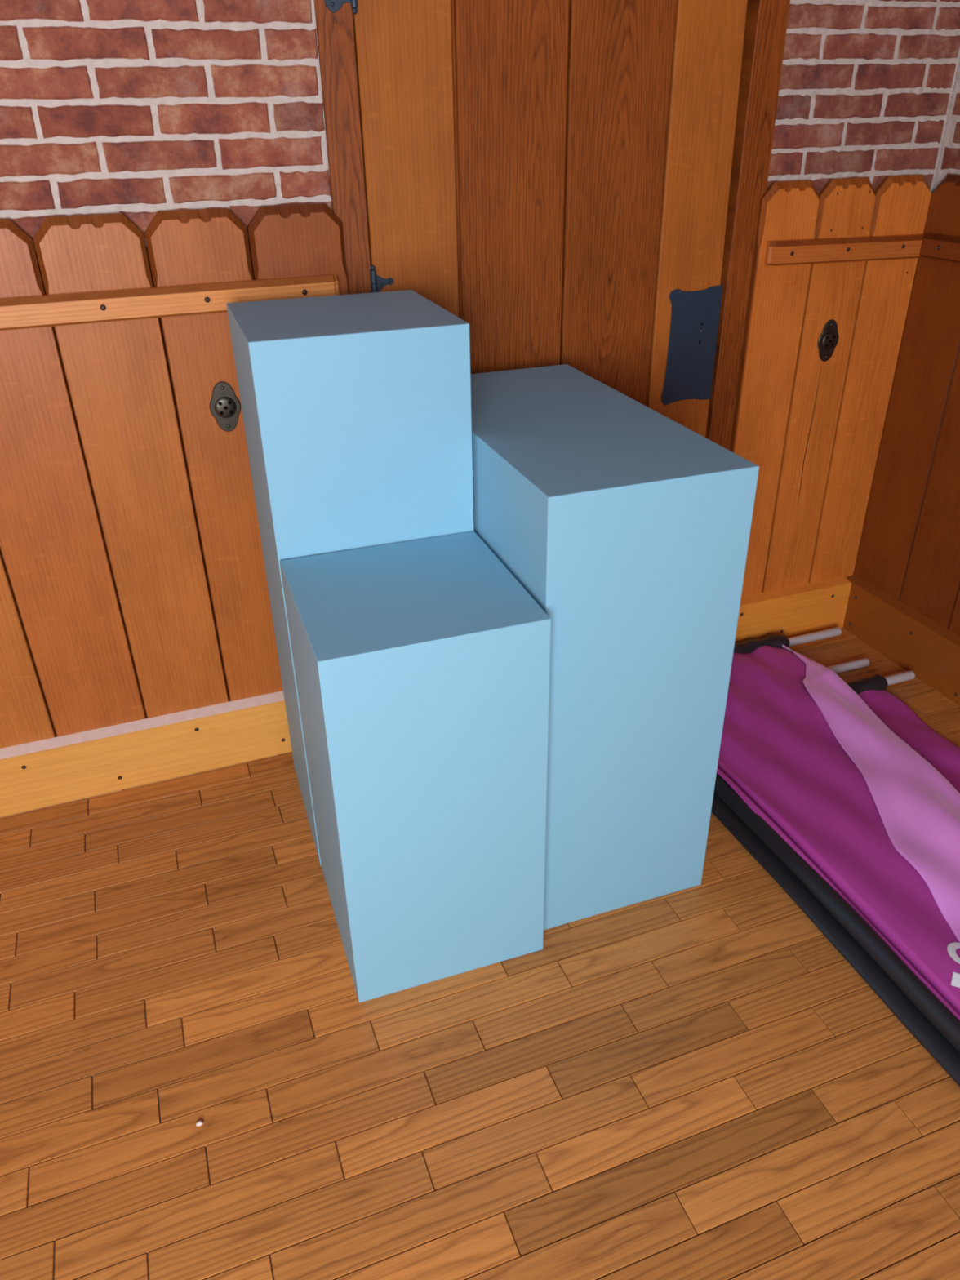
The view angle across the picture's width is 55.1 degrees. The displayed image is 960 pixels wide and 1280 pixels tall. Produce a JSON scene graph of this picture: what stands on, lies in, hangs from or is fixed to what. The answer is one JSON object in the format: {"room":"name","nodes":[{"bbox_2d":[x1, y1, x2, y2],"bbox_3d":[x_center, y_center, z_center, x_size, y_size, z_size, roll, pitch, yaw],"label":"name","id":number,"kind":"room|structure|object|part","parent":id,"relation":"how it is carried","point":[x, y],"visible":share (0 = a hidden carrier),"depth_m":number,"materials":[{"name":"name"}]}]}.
{"room":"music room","nodes":[
{"label":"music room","id":0,"kind":"room"},
{"bbox_2d":[0,627,959,1279],"bbox_3d":[-0.315,0.968,0.731,3.880,0.060,2.931,-11,31,-17],"label":"floor","id":1,"kind":"structure","parent":0,"point":[695,1082],"depth_m":1.28,"materials":[{"name":"brown wood"}]},
{"bbox_2d":[195,1120,203,1126],"bbox_3d":[-0.374,0.646,1.229,0.010,0.006,0.006,-11,31,-17],"label":"crumb","id":2,"kind":"object","parent":1,"relation":"on","point":[198,1123],"visible":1,"depth_m":1.23,"materials":[{"name":"white food"}]},
{"bbox_2d":[226,289,474,866],"bbox_3d":[-0.200,-0.089,1.592,0.303,0.914,0.309,-10,31,-16],"label":"plinth","id":3,"kind":"object","parent":1,"relation":"on","point":[356,408],"visible":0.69,"depth_m":1.32,"materials":[{"name":"blue paint"}]},
{"bbox_2d":[279,531,551,1002],"bbox_3d":[-0.096,0.190,1.412,0.302,0.604,0.307,-11,31,-16],"label":"plinth","id":4,"kind":"object","parent":1,"relation":"on","point":[422,667],"visible":1,"depth_m":1.26,"materials":[{"name":"blue paint"}]},
{"bbox_2d":[470,364,759,929],"bbox_3d":[0.131,-0.020,1.621,0.304,0.755,0.622,-11,31,-16],"label":"plinth","id":5,"kind":"object","parent":1,"relation":"on","point":[629,527],"visible":0.62,"depth_m":1.32,"materials":[{"name":"blue paint"}]},
{"bbox_2d":[711,670,959,1087],"bbox_3d":[0.863,0.396,1.582,0.710,0.044,1.192,-11,31,-17],"label":"banner stand","id":6,"kind":"object","parent":1,"relation":"on","point":[940,753],"visible":0.21,"depth_m":1.60,"materials":[{"name":"metal"}]},
{"bbox_2d":[714,626,959,1052],"bbox_3d":[0.829,0.329,1.658,0.657,0.077,1.393,-11,31,-17],"label":"fabric banner","id":7,"kind":"object","parent":6,"relation":"on","point":[870,827],"visible":0.73,"depth_m":1.67,"materials":[{"name":"fabric"}]},
{"bbox_2d":[826,657,869,673],"bbox_3d":[0.697,0.099,2.131,0.491,0.021,0.021,-11,31,-17],"label":"pole","id":8,"kind":"object","parent":1,"relation":"on","point":[861,663],"visible":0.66,"depth_m":2.18,"materials":[{"name":"silver metal"}]},
{"bbox_2d":[0,0,959,253],"bbox_3d":[-0.803,-0.856,1.283,3.980,2.573,0.100,-11,31,-17],"label":"wall","id":9,"kind":"structure","parent":0,"point":[137,109],"depth_m":1.42,"materials":[{"name":"brick"}]},
{"bbox_2d":[0,690,292,817],"bbox_3d":[-1.130,0.317,1.699,1.972,0.134,0.034,-11,31,-17],"label":"baseboard","id":10,"kind":"structure","parent":9,"relation":"attached to","point":[36,775],"depth_m":1.83,"materials":[{"name":"brown wood"}]},
{"bbox_2d":[0,202,348,748],"bbox_3d":[-1.143,-0.084,1.485,1.973,1.042,0.046,-11,31,-17],"label":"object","id":11,"kind":"structure","parent":9,"relation":"attached to","point":[134,585],"depth_m":1.59,"materials":[{"name":"brown wood"}]},
{"bbox_3d":[-1.155,-0.416,1.281,1.954,0.044,0.022,-11,31,-17],"label":"rail","id":12,"kind":"part","parent":11,"relation":"part of","materials":[{"name":"brown wood"}]},
{"bbox_2d":[209,381,240,431],"bbox_3d":[-0.443,-0.405,1.601,0.053,0.088,0.009,-11,31,-17],"label":"socket plate","id":13,"kind":"object","parent":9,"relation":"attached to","point":[224,406],"visible":1,"depth_m":1.60,"materials":[{"name":"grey metal"}]},
{"bbox_2d":[313,0,790,450],"bbox_3d":[0.147,-0.870,1.649,0.858,2.200,0.070,-11,31,-17],"label":"door","id":14,"kind":"structure","parent":9,"relation":"in","point":[580,184],"depth_m":1.64,"materials":[{"name":"brown wood"}]},
{"bbox_3d":[-0.229,-0.762,1.554,0.058,2.120,0.060,-11,31,-17],"label":"post","id":15,"kind":"part","parent":14,"relation":"part of","materials":[{"name":"brown wood"}]},
{"bbox_3d":[0.433,-0.603,1.890,0.122,0.231,0.003,-11,31,-17],"label":"lock plate","id":16,"kind":"part","parent":14,"relation":"part of","materials":[{"name":"metal"}]},
{"bbox_3d":[0.513,-0.911,1.789,0.074,2.120,0.060,-11,31,-17],"label":"post","id":17,"kind":"part","parent":14,"relation":"part of","materials":[{"name":"brown wood"}]},
{"bbox_2d":[734,576,851,644],"bbox_3d":[0.751,-0.061,2.295,0.380,0.134,0.034,-11,31,-17],"label":"baseboard","id":18,"kind":"structure","parent":9,"relation":"attached to","point":[818,606],"depth_m":2.29,"materials":[{"name":"brown wood"}]},
{"bbox_2d":[817,319,839,361],"bbox_3d":[0.752,-0.644,1.980,0.053,0.088,0.009,-11,31,-17],"label":"socket plate","id":19,"kind":"object","parent":9,"relation":"attached to","point":[828,340],"visible":1,"depth_m":1.98,"materials":[{"name":"brown metal"}]},
{"bbox_2d":[729,174,931,596],"bbox_3d":[0.764,-0.467,2.089,0.434,1.042,0.046,-11,31,-17],"label":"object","id":20,"kind":"structure","parent":9,"relation":"attached to","point":[847,252],"depth_m":2.00,"materials":[{"name":"brown wood"}]},
{"bbox_3d":[0.757,-0.800,1.886,0.394,0.052,0.022,-11,31,-17],"label":"rail","id":21,"kind":"part","parent":20,"relation":"part of","materials":[{"name":"brown wood"}]},
{"bbox_2d":[933,61,959,191],"bbox_3d":[1.493,-0.529,0.635,0.100,2.573,2.875,-11,31,-17],"label":"wall","id":22,"kind":"structure","parent":0,"point":[949,158],"depth_m":1.86,"materials":[{"name":"brick"}]},
{"bbox_2d":[842,573,959,706],"bbox_3d":[1.209,0.251,1.736,0.034,0.134,1.552,-11,31,-17],"label":"baseboard","id":23,"kind":"structure","parent":22,"relation":"attached to","point":[917,643],"depth_m":2.17,"materials":[{"name":"brown wood"}]},
{"bbox_2d":[853,174,959,636],"bbox_3d":[1.213,-0.148,1.519,0.046,1.042,1.562,-11,31,-17],"label":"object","id":24,"kind":"structure","parent":22,"relation":"attached to","point":[909,548],"depth_m":2.05,"materials":[{"name":"brown wood"}]},
{"bbox_3d":[1.204,-0.478,1.308,0.022,0.044,1.529,-11,31,-17],"label":"rail","id":25,"kind":"part","parent":24,"relation":"part of","materials":[{"name":"brown wood"}]}
]}

